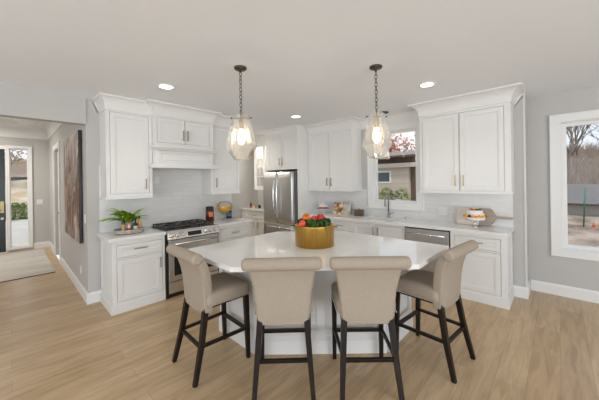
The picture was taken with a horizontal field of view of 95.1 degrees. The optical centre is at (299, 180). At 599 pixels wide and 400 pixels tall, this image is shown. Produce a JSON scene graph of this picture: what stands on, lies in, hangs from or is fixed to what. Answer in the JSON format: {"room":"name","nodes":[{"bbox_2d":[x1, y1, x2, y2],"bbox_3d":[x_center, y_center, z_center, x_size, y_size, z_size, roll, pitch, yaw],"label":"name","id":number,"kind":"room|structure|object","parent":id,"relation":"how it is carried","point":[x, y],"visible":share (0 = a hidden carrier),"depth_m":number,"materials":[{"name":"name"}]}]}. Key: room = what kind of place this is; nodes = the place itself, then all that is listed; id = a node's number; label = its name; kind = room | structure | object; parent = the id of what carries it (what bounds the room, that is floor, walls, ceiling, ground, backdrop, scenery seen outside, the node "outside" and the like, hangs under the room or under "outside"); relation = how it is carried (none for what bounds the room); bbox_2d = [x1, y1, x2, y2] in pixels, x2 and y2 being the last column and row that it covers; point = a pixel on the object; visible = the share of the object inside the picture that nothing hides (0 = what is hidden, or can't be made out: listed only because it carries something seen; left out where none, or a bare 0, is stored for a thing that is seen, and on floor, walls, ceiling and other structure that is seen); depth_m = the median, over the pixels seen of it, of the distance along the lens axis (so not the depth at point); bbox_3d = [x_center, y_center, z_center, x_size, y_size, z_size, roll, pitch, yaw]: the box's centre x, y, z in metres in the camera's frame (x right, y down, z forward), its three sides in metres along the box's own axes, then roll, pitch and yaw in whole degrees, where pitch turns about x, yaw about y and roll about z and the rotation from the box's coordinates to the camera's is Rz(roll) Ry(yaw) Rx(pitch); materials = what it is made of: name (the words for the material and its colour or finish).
{"room":"kitchen","nodes":[
{"label":"kitchen","id":0,"kind":"room"},
{"bbox_2d":[0,136,49,251],"bbox_3d":[-7.573,0.135,5.757,0.120,3.100,3.420,-1,0,43],"label":"wall","id":1,"kind":"structure","parent":0,"point":[40,148],"depth_m":6.82,"materials":[{"name":"grey paint"}]},
{"bbox_2d":[0,149,5,252],"bbox_3d":[-7.211,0.465,6.076,0.121,2.410,0.935,-1,0,43],"label":"door","id":2,"kind":"structure","parent":1,"relation":"in","point":[2,151],"depth_m":6.39,"materials":[{"name":"black paint"}]},
{"bbox_2d":[0,117,32,125],"bbox_3d":[-6.745,-1.287,5.039,1.900,0.120,2.640,-1,0,43],"label":"trim","id":3,"kind":"structure","parent":1,"relation":"attached to","point":[11,121],"depth_m":5.97,"materials":[{"name":"white"}]},
{"bbox_2d":[5,145,32,250],"bbox_3d":[-6.749,0.393,6.603,0.152,2.460,0.448,-1,0,43],"label":"window","id":4,"kind":"structure","parent":1,"relation":"in","point":[8,148],"depth_m":6.53,"materials":[{"name":"white"}]},
{"bbox_2d":[0,124,47,139],"bbox_3d":[-7.406,-1.182,5.663,0.280,0.310,3.300,-1,0,43],"label":"trim","id":5,"kind":"structure","parent":1,"relation":"attached to","point":[30,131],"depth_m":6.60,"materials":[{"name":"white"}]},
{"bbox_2d":[34,241,48,248],"bbox_3d":[-6.437,1.597,6.839,0.016,0.145,0.284,-1,0,43],"label":"baseboard","id":6,"kind":"structure","parent":1,"relation":"attached to","point":[39,244],"depth_m":6.83,"materials":[{"name":"white"}]},
{"bbox_2d":[49,99,98,292],"bbox_3d":[-4.577,0.092,5.363,5.020,3.100,0.120,-1,0,43],"label":"wall","id":7,"kind":"structure","parent":0,"point":[85,254],"depth_m":3.72,"materials":[{"name":"grey paint"}]},
{"bbox_2d":[34,120,62,139],"bbox_3d":[-4.733,-1.221,5.218,4.780,0.310,0.280,-1,0,43],"label":"trim","id":8,"kind":"structure","parent":7,"relation":"attached to","point":[50,128],"depth_m":6.25,"materials":[{"name":"white"}]},
{"bbox_2d":[49,241,53,252],"bbox_3d":[-5.922,1.589,6.559,1.150,0.145,0.016,-1,0,43],"label":"baseboard","id":9,"kind":"structure","parent":7,"relation":"attached to","point":[51,246],"depth_m":6.58,"materials":[{"name":"white"}]},
{"bbox_2d":[53,141,61,263],"bbox_3d":[-5.133,0.435,5.795,1.070,2.430,0.022,-1,0,43],"label":"trim","id":10,"kind":"structure","parent":7,"relation":"attached to","point":[57,145],"depth_m":5.47,"materials":[{"name":"white"}]},
{"bbox_2d":[57,151,58,226],"bbox_3d":[-5.104,0.489,5.826,0.866,2.320,0.118,-1,0,43],"label":"door","id":11,"kind":"structure","parent":7,"relation":"in","point":[57,151],"depth_m":6.11,"materials":[{"name":"white"}]},
{"bbox_2d":[64,130,82,243],"bbox_3d":[-3.529,0.086,4.259,1.420,1.560,0.046,-1,0,43],"label":"painting","id":12,"kind":"object","parent":7,"relation":"attached to","point":[72,144],"visible":1,"depth_m":4.03,"materials":[{"name":"brown fabric"}]},
{"bbox_2d":[60,257,88,304],"bbox_3d":[-3.745,1.557,4.505,2.696,0.145,0.016,-1,0,43],"label":"baseboard","id":13,"kind":"structure","parent":7,"relation":"attached to","point":[83,292],"depth_m":4.15,"materials":[{"name":"white"}]},
{"bbox_2d":[92,92,152,199],"bbox_3d":[-2.385,-0.425,3.723,0.426,1.329,0.618,-1,0,43],"label":"upper cabinet","id":14,"kind":"object","parent":7,"relation":"attached to","point":[125,123],"visible":1,"depth_m":3.63,"materials":[{"name":"white"}]},
{"bbox_2d":[0,84,236,289],"bbox_3d":[-3.652,0.078,2.759,0.140,3.100,7.000,-1,0,43],"label":"wall","id":15,"kind":"structure","parent":0,"point":[178,196],"depth_m":3.94,"materials":[{"name":"tile"}]},
{"bbox_2d":[89,290,100,303],"bbox_3d":[-2.719,1.542,3.641,0.016,0.145,0.135,-1,0,43],"label":"baseboard","id":16,"kind":"structure","parent":15,"relation":"attached to","point":[94,297],"depth_m":3.63,"materials":[{"name":"white"}]},
{"bbox_2d":[145,99,221,169],"bbox_3d":[-1.821,-0.639,4.231,0.538,0.917,1.107,-1,0,43],"label":"upper cabinet","id":17,"kind":"object","parent":15,"relation":"attached to","point":[182,136],"visible":0.99,"depth_m":4.06,"materials":[{"name":"white"}]},
{"bbox_2d":[152,150,213,169],"bbox_3d":[-1.850,-0.327,4.263,0.444,0.278,0.890,-1,0,43],"label":"hood","id":18,"kind":"object","parent":17,"relation":"attached to","point":[161,157],"depth_m":4.07,"materials":[{"name":"white"}]},
{"bbox_2d":[201,115,245,194],"bbox_3d":[-1.333,-0.440,4.828,0.442,1.329,0.634,-1,0,43],"label":"upper cabinet","id":19,"kind":"object","parent":15,"relation":"attached to","point":[224,180],"visible":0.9,"depth_m":4.69,"materials":[{"name":"white"}]},
{"bbox_2d":[237,139,257,217],"bbox_3d":[-1.304,0.244,6.382,1.420,2.700,1.730,-1,0,43],"label":"wall","id":20,"kind":"structure","parent":0,"point":[247,194],"depth_m":7.15,"materials":[{"name":"grey paint"}]},
{"bbox_2d":[0,0,598,138],"bbox_3d":[-0.184,-1.172,0.858,10.420,0.100,9.020,-1,0,43],"label":"ceiling","id":21,"kind":"structure","parent":0,"point":[311,60],"depth_m":2.36,"materials":[{"name":"white paint"}]},
{"bbox_2d":[157,84,174,89],"bbox_3d":[-1.557,-1.098,3.196,0.190,0.008,0.190,-1,0,43],"label":"recessed light","id":22,"kind":"object","parent":21,"relation":"in","point":[162,86],"visible":1,"depth_m":3.19,"materials":[{"name":"white"}]},
{"bbox_2d":[159,85,172,88],"bbox_3d":[-1.557,-1.100,3.196,0.145,0.004,0.145,-1,0,37],"label":"diffuser","id":23,"kind":"object","parent":22,"relation":"attached to","point":[160,86],"depth_m":3.19,"materials":[{"name":"white"}]},
{"bbox_2d":[226,65,256,160],"bbox_3d":[-0.577,-0.659,2.700,0.281,0.914,0.281,-1,0,-36],"label":"pendant light","id":24,"kind":"object","parent":21,"relation":"hanging from","point":[240,68],"visible":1,"depth_m":2.68,"materials":[{"name":"brown metal"}]},
{"bbox_2d":[239,112,243,129],"bbox_3d":[-0.576,-0.592,2.700,0.048,0.170,0.047,-1,0,43],"label":"socket","id":25,"kind":"object","parent":24,"relation":"attached to","point":[241,126],"depth_m":2.68,"materials":[{"name":"beige metal"}]},
{"bbox_2d":[362,64,392,158],"bbox_3d":[0.765,-0.678,2.723,0.281,0.914,0.281,-1,0,-36],"label":"pendant light","id":26,"kind":"object","parent":21,"relation":"hanging from","point":[367,145],"visible":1,"depth_m":2.67,"materials":[{"name":"brown metal"}]},
{"bbox_2d":[374,111,378,127],"bbox_3d":[0.766,-0.611,2.723,0.048,0.170,0.047,-1,0,43],"label":"socket","id":27,"kind":"object","parent":26,"relation":"attached to","point":[376,120],"depth_m":2.71,"materials":[{"name":"beige metal"}]},
{"bbox_2d":[379,111,389,158],"bbox_3d":[1.412,-0.755,4.569,0.170,0.780,0.170,-1,0,43],"label":"pendant light","id":28,"kind":"object","parent":21,"relation":"hanging from","point":[384,112],"visible":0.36,"depth_m":4.54,"materials":[{"name":"glass"}]},
{"bbox_2d":[418,82,435,87],"bbox_3d":[1.516,-1.143,3.258,0.190,0.008,0.190,-1,0,43],"label":"recessed light","id":29,"kind":"object","parent":21,"relation":"in","point":[425,84],"visible":1,"depth_m":3.25,"materials":[{"name":"white"}]},
{"bbox_2d":[420,83,433,86],"bbox_3d":[1.516,-1.145,3.258,0.145,0.004,0.145,-1,0,37],"label":"diffuser","id":30,"kind":"object","parent":29,"relation":"attached to","point":[422,84],"depth_m":3.25,"materials":[{"name":"white"}]},
{"bbox_2d":[0,247,598,399],"bbox_3d":[-1.408,1.656,2.052,13.900,0.120,9.020,-1,0,43],"label":"floor","id":31,"kind":"structure","parent":0,"point":[54,345],"depth_m":2.43,"materials":[{"name":"brown wood"}]},
{"bbox_2d":[0,248,54,282],"bbox_3d":[-6.179,1.658,4.927,2.635,0.012,2.455,-1,0,43],"label":"rug","id":32,"kind":"object","parent":31,"relation":"on","point":[30,263],"visible":1,"depth_m":5.33,"materials":[{"name":"fabric"}]},
{"bbox_2d":[100,235,165,315],"bbox_3d":[-2.242,1.172,3.686,0.632,0.872,0.620,-1,0,43],"label":"base cabinet","id":33,"kind":"object","parent":31,"relation":"on","point":[132,271],"visible":0.97,"depth_m":3.48,"materials":[{"name":"white"}]},
{"bbox_2d":[97,227,165,242],"bbox_3d":[-2.254,0.714,3.684,0.626,0.040,0.652,-1,0,43],"label":"countertop","id":34,"kind":"structure","parent":33,"relation":"on","point":[110,237],"depth_m":3.52,"materials":[{"name":"white stone"}]},
{"bbox_2d":[113,227,143,234],"bbox_3d":[-2.284,0.666,3.675,0.296,0.057,0.359,-1,0,43],"label":"tray","id":35,"kind":"object","parent":34,"relation":"on","point":[116,231],"visible":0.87,"depth_m":3.56,"materials":[{"name":"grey wood"}]},
{"bbox_2d":[98,208,146,229],"bbox_3d":[-2.364,0.517,3.666,0.459,0.339,0.468,-1,0,1],"label":"potted fern","id":36,"kind":"object","parent":35,"relation":"on","point":[128,217],"visible":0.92,"depth_m":3.65,"materials":[{"name":"green plant"}]},
{"bbox_2d":[126,221,133,229],"bbox_3d":[-2.328,0.621,3.716,0.144,0.130,0.144,-1,0,43],"label":"pot","id":37,"kind":"object","parent":36,"relation":"attached to","point":[131,222],"depth_m":3.70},
{"bbox_2d":[121,215,125,230],"bbox_3d":[-2.289,0.566,3.562,0.049,0.240,0.048,-1,0,43],"label":"bottle","id":38,"kind":"object","parent":35,"relation":"on","point":[123,224],"visible":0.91,"depth_m":3.55,"materials":[{"name":"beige glass"}]},
{"bbox_2d":[133,219,137,229],"bbox_3d":[-2.185,0.594,3.650,0.053,0.180,0.052,-1,0,43],"label":"bottle","id":39,"kind":"object","parent":35,"relation":"on","point":[135,225],"visible":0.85,"depth_m":3.63,"materials":[{"name":"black glass"}]},
{"bbox_2d":[137,216,141,228],"bbox_3d":[-2.171,0.579,3.716,0.051,0.210,0.050,-1,0,43],"label":"bottle","id":40,"kind":"object","parent":35,"relation":"on","point":[139,222],"visible":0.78,"depth_m":3.70,"materials":[{"name":"yellow glass"}]},
{"bbox_2d":[151,219,218,298],"bbox_3d":[-1.726,1.120,4.178,0.702,0.961,0.776,-1,0,43],"label":"range","id":41,"kind":"object","parent":31,"relation":"on","point":[187,234],"visible":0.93,"depth_m":3.89,"materials":[{"name":"silver metal"}]},
{"bbox_2d":[151,222,214,231],"bbox_3d":[-1.778,0.696,4.222,0.575,0.018,0.776,-1,0,43],"label":"cooktop","id":42,"kind":"object","parent":41,"relation":"in","point":[175,228],"depth_m":4.05,"materials":[{"name":"black metal"}]},
{"bbox_2d":[166,244,250,387],"bbox_3d":[-0.790,1.073,2.434,0.560,1.036,0.568,-1,0,-45],"label":"bar stool","id":43,"kind":"object","parent":31,"relation":"on","point":[203,291],"visible":1,"depth_m":2.32,"materials":[{"name":"beige fabric"}]},
{"bbox_2d":[218,222,249,242],"bbox_3d":[-1.268,1.158,4.718,0.632,0.872,0.620,-1,0,43],"label":"base cabinet","id":44,"kind":"object","parent":31,"relation":"on","point":[238,231],"visible":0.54,"depth_m":4.51,"materials":[{"name":"white"}]},
{"bbox_2d":[203,217,251,226],"bbox_3d":[-1.269,0.700,4.728,0.626,0.040,0.647,-1,0,43],"label":"countertop","id":45,"kind":"structure","parent":44,"relation":"on","point":[232,221],"depth_m":4.61,"materials":[{"name":"white stone"}]},
{"bbox_2d":[206,206,213,221],"bbox_3d":[-1.517,0.556,4.635,0.136,0.254,0.135,-1,0,43],"label":"canister","id":46,"kind":"object","parent":45,"relation":"on","point":[209,209],"visible":0.92,"depth_m":4.58,"materials":[{"name":"glass"}]},
{"bbox_2d":[216,201,232,219],"bbox_3d":[-1.306,0.520,4.786,0.274,0.319,0.274,-1,0,43],"label":"glass","id":47,"kind":"object","parent":45,"relation":"on","point":[229,202],"visible":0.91,"depth_m":4.84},
{"bbox_2d":[217,205,231,213],"bbox_3d":[-1.308,0.494,4.786,0.266,0.142,0.265,-1,0,43],"label":"chips","id":48,"kind":"object","parent":47,"relation":"in","point":[224,209],"visible":1,"depth_m":4.71,"materials":[{"name":"food"}]},
{"bbox_2d":[226,210,231,217],"bbox_3d":[-1.291,0.570,5.020,0.102,0.220,0.100,-1,0,43],"label":"bottle","id":49,"kind":"object","parent":45,"relation":"on","point":[229,214],"visible":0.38,"depth_m":4.98,"materials":[{"name":"blue glass"}]},
{"bbox_2d":[242,209,265,236],"bbox_3d":[-0.894,1.152,6.809,1.140,0.872,0.524,-1,0,43],"label":"base cabinet","id":50,"kind":"object","parent":31,"relation":"on","point":[257,217],"visible":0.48,"depth_m":6.66,"materials":[{"name":"white"}]},
{"bbox_2d":[241,206,263,210],"bbox_3d":[-0.895,0.694,6.821,1.152,0.040,0.531,-1,0,43],"label":"countertop","id":51,"kind":"structure","parent":50,"relation":"on","point":[253,207],"depth_m":6.76,"materials":[{"name":"white stone"}]},
{"bbox_2d":[263,171,297,233],"bbox_3d":[-0.231,0.681,5.962,0.905,1.755,0.837,-1,0,43],"label":"refrigerator","id":52,"kind":"object","parent":31,"relation":"on","point":[280,189],"visible":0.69,"depth_m":5.63,"materials":[{"name":"grey"}]},
{"bbox_2d":[241,257,321,399],"bbox_3d":[-0.123,1.063,2.182,0.568,1.036,0.560,-1,0,-1],"label":"bar stool","id":53,"kind":"object","parent":31,"relation":"on","point":[282,286],"visible":1,"depth_m":2.00,"materials":[{"name":"beige fabric"}]},
{"bbox_2d":[263,124,318,219],"bbox_3d":[-0.183,0.228,6.021,0.985,2.699,0.712,-1,0,43],"label":"refrigerator surround","id":54,"kind":"object","parent":31,"relation":"on","point":[287,146],"visible":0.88,"depth_m":5.67,"materials":[{"name":"white"}]},
{"bbox_2d":[219,268,412,354],"bbox_3d":[0.168,1.136,2.933,1.535,0.873,1.445,-1,0,43],"label":"kitchen island","id":55,"kind":"object","parent":31,"relation":"on","point":[321,319],"visible":0.28,"depth_m":2.50,"materials":[{"name":"white"}]},
{"bbox_2d":[188,231,448,271],"bbox_3d":[0.163,0.679,2.705,1.910,0.040,1.805,-1,0,43],"label":"island countertop","id":56,"kind":"structure","parent":55,"relation":"on","point":[228,255],"depth_m":2.63,"materials":[{"name":"white stone"}]},
{"bbox_2d":[291,223,337,248],"bbox_3d":[0.157,0.552,2.836,0.405,0.214,0.405,-1,0,43],"label":"bowl","id":57,"kind":"object","parent":56,"relation":"on","point":[305,237],"visible":0.88,"depth_m":2.66,"materials":[{"name":"gold metal"}]},
{"bbox_2d":[298,220,305,226],"bbox_3d":[0.028,0.432,2.740,0.087,0.087,0.077,-1,0,-7],"label":"bell pepper","id":58,"kind":"object","parent":57,"relation":"in","point":[302,223],"visible":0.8,"depth_m":2.71,"materials":[{"name":"red food"}]},
{"bbox_2d":[302,214,309,219],"bbox_3d":[0.071,0.387,2.844,0.085,0.097,0.096,-1,0,5],"label":"bell pepper","id":59,"kind":"object","parent":57,"relation":"in","point":[304,216],"visible":0.73,"depth_m":2.81,"materials":[{"name":"orange food"}]},
{"bbox_2d":[306,219,317,226],"bbox_3d":[0.126,0.426,2.741,0.146,0.098,0.154,-1,0,43],"label":"bunch","id":60,"kind":"object","parent":57,"relation":"in","point":[311,222],"visible":0.91,"depth_m":2.70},
{"bbox_2d":[317,214,325,219],"bbox_3d":[0.222,0.387,2.836,0.094,0.096,0.084,-1,0,-35],"label":"bell pepper","id":61,"kind":"object","parent":57,"relation":"in","point":[319,216],"visible":0.73,"depth_m":2.80,"materials":[{"name":"red food"}]},
{"bbox_2d":[317,219,327,226],"bbox_3d":[0.226,0.425,2.743,0.120,0.086,0.134,-1,0,6],"label":"bunch","id":62,"kind":"object","parent":57,"relation":"in","point":[321,223],"visible":0.93,"depth_m":2.71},
{"bbox_2d":[324,218,331,225],"bbox_3d":[0.275,0.422,2.820,0.112,0.091,0.117,-1,0,-14],"label":"bunch","id":63,"kind":"object","parent":57,"relation":"in","point":[328,220],"visible":0.62,"depth_m":2.79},
{"bbox_2d":[330,219,350,231],"bbox_3d":[0.904,1.126,5.112,0.455,0.872,0.542,-1,0,43],"label":"base cabinet","id":64,"kind":"object","parent":31,"relation":"on","point":[343,225],"visible":0.17,"depth_m":4.91,"materials":[{"name":"white"}]},
{"bbox_2d":[330,256,411,399],"bbox_3d":[0.508,1.054,2.179,0.568,1.036,0.560,-1,0,0],"label":"bar stool","id":65,"kind":"object","parent":31,"relation":"on","point":[365,288],"visible":1,"depth_m":2.00,"materials":[{"name":"beige fabric"}]},
{"bbox_2d":[351,221,404,239],"bbox_3d":[1.412,1.119,4.632,0.938,0.872,0.542,-1,0,43],"label":"base cabinet","id":66,"kind":"object","parent":31,"relation":"on","point":[393,231],"visible":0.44,"depth_m":4.42,"materials":[{"name":"white"}]},
{"bbox_2d":[405,226,449,271],"bbox_3d":[1.964,1.111,4.077,0.610,0.871,0.566,-1,0,43],"label":"dishwasher","id":67,"kind":"object","parent":31,"relation":"on","point":[441,237],"visible":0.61,"depth_m":3.87,"materials":[{"name":"silver metal"}]},
{"bbox_2d":[394,240,477,383],"bbox_3d":[1.192,1.044,2.439,0.568,1.036,0.560,-1,0,-41],"label":"bar stool","id":68,"kind":"object","parent":31,"relation":"on","point":[441,287],"visible":0.98,"depth_m":2.31,"materials":[{"name":"beige fabric"}]},
{"bbox_2d":[450,231,514,309],"bbox_3d":[2.439,1.104,3.664,0.632,0.872,0.542,-1,0,43],"label":"base cabinet","id":69,"kind":"object","parent":31,"relation":"on","point":[487,271],"visible":0.75,"depth_m":3.44,"materials":[{"name":"white"}]},
{"bbox_2d":[302,211,513,236],"bbox_3d":[1.452,0.660,4.592,3.340,0.040,0.536,-1,0,43],"label":"countertop","id":70,"kind":"structure","parent":69,"relation":"on","point":[438,225],"depth_m":4.05,"materials":[{"name":"white stone"}]},
{"bbox_2d":[334,202,350,214],"bbox_3d":[0.848,0.533,5.366,0.360,0.230,0.102,-1,0,36],"label":"cookbook","id":71,"kind":"object","parent":70,"relation":"on","point":[339,207],"visible":0.93,"depth_m":5.38,"materials":[{"name":"paper"}]},
{"bbox_2d":[354,208,363,215],"bbox_3d":[1.105,0.576,5.097,0.160,0.138,0.110,-1,0,43],"label":"canister","id":72,"kind":"object","parent":70,"relation":"on","point":[357,212],"visible":1,"depth_m":5.06,"materials":[{"name":"brown metal"}]},
{"bbox_2d":[384,195,393,217],"bbox_3d":[1.540,0.437,4.712,0.130,0.402,0.166,-1,0,43],"label":"faucet","id":73,"kind":"object","parent":70,"relation":"on","point":[387,196],"visible":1,"depth_m":4.75,"materials":[{"name":"silver metal"}]},
{"bbox_2d":[456,207,478,224],"bbox_3d":[2.425,0.502,3.954,0.280,0.246,0.064,-1,0,43],"label":"cutting board","id":74,"kind":"object","parent":70,"relation":"on","point":[460,219],"visible":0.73,"depth_m":3.99,"materials":[{"name":"brown wood"}]},
{"bbox_2d":[465,219,484,227],"bbox_3d":[2.386,0.573,3.730,0.230,0.106,0.229,-1,0,43],"label":"cake stand","id":75,"kind":"object","parent":70,"relation":"on","point":[475,226],"visible":0.72,"depth_m":3.71,"materials":[{"name":"silver metal"}]},
{"bbox_2d":[463,208,486,219],"bbox_3d":[2.385,0.447,3.730,0.284,0.143,0.284,-1,0,43],"label":"cake","id":76,"kind":"object","parent":75,"relation":"on","point":[471,214],"visible":1,"depth_m":3.65,"materials":[{"name":"white food"}]},
{"bbox_2d":[479,208,512,225],"bbox_3d":[2.674,0.500,3.756,0.414,0.236,0.068,-1,0,43],"label":"paddle board","id":77,"kind":"object","parent":70,"relation":"on","point":[491,217],"visible":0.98,"depth_m":3.79,"materials":[{"name":"grey wood"}]},
{"bbox_3d":[0.477,0.601,5.524,0.270,0.106,0.269,-1,0,43],"label":"cake stand","id":78,"kind":"object","parent":70,"relation":"on","visible":0},
{"bbox_2d":[319,203,327,208],"bbox_3d":[0.476,0.492,5.524,0.180,0.123,0.180,-1,0,43],"label":"cake","id":79,"kind":"object","parent":78,"relation":"on","point":[323,206],"visible":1,"depth_m":5.46,"materials":[{"name":"white food"}]},
{"bbox_2d":[257,97,525,286],"bbox_3d":[0.902,0.212,5.579,5.730,2.700,0.150,-1,0,43],"label":"wall","id":80,"kind":"structure","parent":0,"point":[501,204],"depth_m":3.91,"materials":[{"name":"tile"}]},
{"bbox_2d":[250,135,265,189],"bbox_3d":[-0.799,-0.448,6.803,0.848,1.329,0.406,-1,0,43],"label":"upper cabinet","id":81,"kind":"object","parent":80,"relation":"attached to","point":[260,152],"visible":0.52,"depth_m":6.89,"materials":[{"name":"white"}]},
{"bbox_2d":[304,116,364,191],"bbox_3d":[0.683,-0.469,5.363,1.174,1.329,0.466,-1,0,43],"label":"upper cabinet","id":82,"kind":"object","parent":80,"relation":"attached to","point":[334,146],"visible":1,"depth_m":5.21,"materials":[{"name":"white"}]},
{"bbox_2d":[361,110,418,128],"bbox_3d":[1.572,-1.068,4.765,1.230,0.160,0.110,-1,0,43],"label":"trim","id":83,"kind":"structure","parent":80,"relation":"attached to","point":[412,115],"depth_m":4.67,"materials":[{"name":"white"}]},
{"bbox_2d":[367,120,423,211],"bbox_3d":[1.679,-0.247,4.815,1.010,1.485,0.185,-1,0,43],"label":"window","id":84,"kind":"structure","parent":80,"relation":"in","point":[372,176],"depth_m":4.75,"materials":[{"name":"white"}]},
{"bbox_2d":[439,207,446,214],"bbox_3d":[2.214,0.463,4.234,0.120,0.120,0.010,-1,0,43],"label":"wall outlet","id":85,"kind":"object","parent":80,"relation":"attached to","point":[442,210],"visible":1,"depth_m":4.23,"materials":[{"name":"white"}]},
{"bbox_2d":[407,82,525,193],"bbox_3d":[2.291,-0.493,3.846,1.352,1.329,0.466,-1,0,43],"label":"upper cabinet","id":86,"kind":"object","parent":80,"relation":"attached to","point":[467,139],"visible":1,"depth_m":3.69,"materials":[{"name":"white"}]},
{"bbox_2d":[513,285,528,298],"bbox_3d":[2.908,1.460,3.604,0.163,0.145,0.016,-1,0,43],"label":"baseboard","id":87,"kind":"structure","parent":80,"relation":"attached to","point":[522,292],"depth_m":3.59,"materials":[{"name":"white"}]},
{"bbox_2d":[523,93,527,287],"bbox_3d":[2.943,0.109,3.573,0.020,2.554,0.030,-1,0,43],"label":"trim","id":88,"kind":"structure","parent":80,"relation":"attached to","point":[524,133],"depth_m":3.56,"materials":[{"name":"white paint"}]},
{"bbox_2d":[525,95,528,281],"bbox_3d":[3.086,0.180,3.807,0.120,2.700,0.270,-1,0,43],"label":"wall","id":89,"kind":"structure","parent":0,"point":[525,95],"depth_m":3.77,"materials":[{"name":"grey paint"}]},
{"bbox_2d":[528,279,530,294],"bbox_3d":[3.100,1.458,3.704,0.016,0.145,0.394,-1,0,43],"label":"baseboard","id":90,"kind":"structure","parent":89,"relation":"attached to","point":[529,282],"depth_m":3.72,"materials":[{"name":"white"}]},
{"bbox_2d":[527,86,598,291],"bbox_3d":[4.976,0.152,2.306,4.930,2.700,0.140,-1,0,43],"label":"wall","id":91,"kind":"structure","parent":0,"point":[572,272],"depth_m":3.73,"materials":[{"name":"grey paint"}]},
{"bbox_2d":[531,279,598,303],"bbox_3d":[4.992,1.430,2.201,4.790,0.145,0.016,-1,0,43],"label":"baseboard","id":92,"kind":"structure","parent":91,"relation":"attached to","point":[540,286],"depth_m":3.60,"materials":[{"name":"white"}]},
{"bbox_2d":[549,109,598,260],"bbox_3d":[4.203,0.049,3.012,2.134,1.880,0.172,-1,0,43],"label":"window","id":93,"kind":"structure","parent":91,"relation":"in","point":[558,123],"depth_m":3.64,"materials":[{"name":"white"}]},
{"label":"outside","id":94,"kind":"structure","parent":0,"visible":0},
{"bbox_2d":[6,216,27,250],"bbox_3d":[-33.837,2.278,15.032,50.100,0.020,35.390,-1,0,43],"label":"street","id":95,"kind":"structure","parent":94,"point":[19,227],"depth_m":10.28,"materials":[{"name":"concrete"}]},
{"bbox_2d":[5,202,27,219],"bbox_3d":[-14.753,1.647,14.230,1.553,1.128,1.986,-1,0,43],"label":"hedge","id":96,"kind":"object","parent":95,"relation":"on","point":[21,211],"visible":0.41,"depth_m":14.07,"materials":[{"name":"plant"}]},
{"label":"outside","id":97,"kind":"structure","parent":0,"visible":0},
{"bbox_2d":[5,159,26,213],"bbox_3d":[-26.924,-0.482,25.389,26.000,5.298,48.000,-1,0,43],"label":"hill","id":98,"kind":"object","parent":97,"point":[18,185],"visible":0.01,"depth_m":20.86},
{"bbox_2d":[10,150,26,165],"bbox_3d":[-22.137,-0.991,20.370,2.686,3.790,2.558,-1,0,-4],"label":"autumn tree","id":99,"kind":"object","parent":98,"relation":"on","point":[16,156],"visible":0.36,"depth_m":20.85,"materials":[{"name":"brown plant"}]},
{"bbox_2d":[11,160,26,177],"bbox_3d":[-25.216,0.292,25.439,6.400,4.100,8.800,-1,0,43],"label":"house","id":100,"kind":"structure","parent":98,"relation":"on","point":[20,171],"depth_m":22.85,"materials":[{"name":"beige paint"}]},
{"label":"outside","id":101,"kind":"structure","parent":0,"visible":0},
{"bbox_2d":[568,214,598,246],"bbox_3d":[22.465,1.658,23.786,120.000,0.020,54.600,-1,0,43],"label":"yard","id":102,"kind":"structure","parent":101,"point":[579,235],"depth_m":9.92,"materials":[{"name":"soil"}]},
{"bbox_2d":[378,187,393,199],"bbox_3d":[3.675,1.084,11.530,0.816,1.684,0.757,-1,0,43],"label":"shrub","id":103,"kind":"object","parent":102,"relation":"on","point":[385,191],"visible":0.37,"depth_m":11.39,"materials":[{"name":"green plant"}]},
{"bbox_2d":[378,134,414,153],"bbox_3d":[8.091,-1.060,22.653,4.345,5.840,2.931,-1,0,-20],"label":"autumn tree","id":104,"kind":"object","parent":102,"relation":"on","point":[393,148],"visible":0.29,"depth_m":22.35,"materials":[{"name":"brown plant"}]},
{"bbox_2d":[378,151,415,200],"bbox_3d":[3.632,0.342,17.543,10.200,3.160,7.500,-1,0,43],"label":"house","id":105,"kind":"structure","parent":102,"relation":"on","point":[395,172],"depth_m":12.29,"materials":[{"name":"beige"}]},
{"bbox_2d":[392,187,410,200],"bbox_3d":[4.150,1.069,11.089,0.831,1.701,0.771,-1,0,43],"label":"shrub","id":106,"kind":"object","parent":102,"relation":"on","point":[400,194],"visible":0.39,"depth_m":10.96,"materials":[{"name":"green plant"}]},
{"bbox_2d":[566,125,590,184],"bbox_3d":[11.155,-1.008,11.316,3.698,5.850,2.956,-1,0,-19],"label":"bare tree","id":107,"kind":"object","parent":102,"relation":"on","point":[570,152],"visible":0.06,"depth_m":11.49,"materials":[{"name":"brown plant"}]},
{"bbox_2d":[567,184,598,215],"bbox_3d":[18.883,0.925,12.350,17.700,1.550,4.140,-1,0,43],"label":"wall","id":108,"kind":"structure","parent":102,"relation":"on","point":[575,192],"depth_m":14.42,"materials":[{"name":"grey"}]},
{"bbox_2d":[583,188,585,226],"bbox_3d":[11.267,1.036,10.833,0.102,1.552,0.048,-1,0,43],"label":"post","id":109,"kind":"object","parent":102,"relation":"on","point":[584,188],"visible":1,"depth_m":10.82,"materials":[{"name":"green"}]},
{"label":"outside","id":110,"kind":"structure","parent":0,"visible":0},
{"bbox_2d":[567,154,598,183],"bbox_3d":[27.903,-1.011,25.219,50.000,5.138,24.000,-1,0,43],"label":"hillside","id":111,"kind":"structure","parent":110,"point":[574,154],"depth_m":22.85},
{"bbox_2d":[566,126,597,171],"bbox_3d":[23.375,-3.586,23.081,3.181,6.181,3.173,-1,0,43],"label":"bare tree","id":112,"kind":"object","parent":111,"relation":"on","point":[583,136],"visible":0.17,"depth_m":23.12,"materials":[{"name":"brown plant"}]},
{"bbox_2d":[567,142,598,183],"bbox_3d":[26.515,-1.724,23.857,15.291,6.284,20.669,-1,0,43],"label":"thicket","id":113,"kind":"object","parent":111,"relation":"on","point":[586,164],"visible":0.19,"depth_m":22.86,"materials":[{"name":"plant"}]},
{"bbox_2d":[584,124,598,151],"bbox_3d":[20.855,-1.549,18.416,2.718,5.422,3.901,-1,0,43],"label":"bare tree","id":114,"kind":"object","parent":111,"relation":"on","point":[595,124],"visible":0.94,"depth_m":18.71,"materials":[{"name":"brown plant"}]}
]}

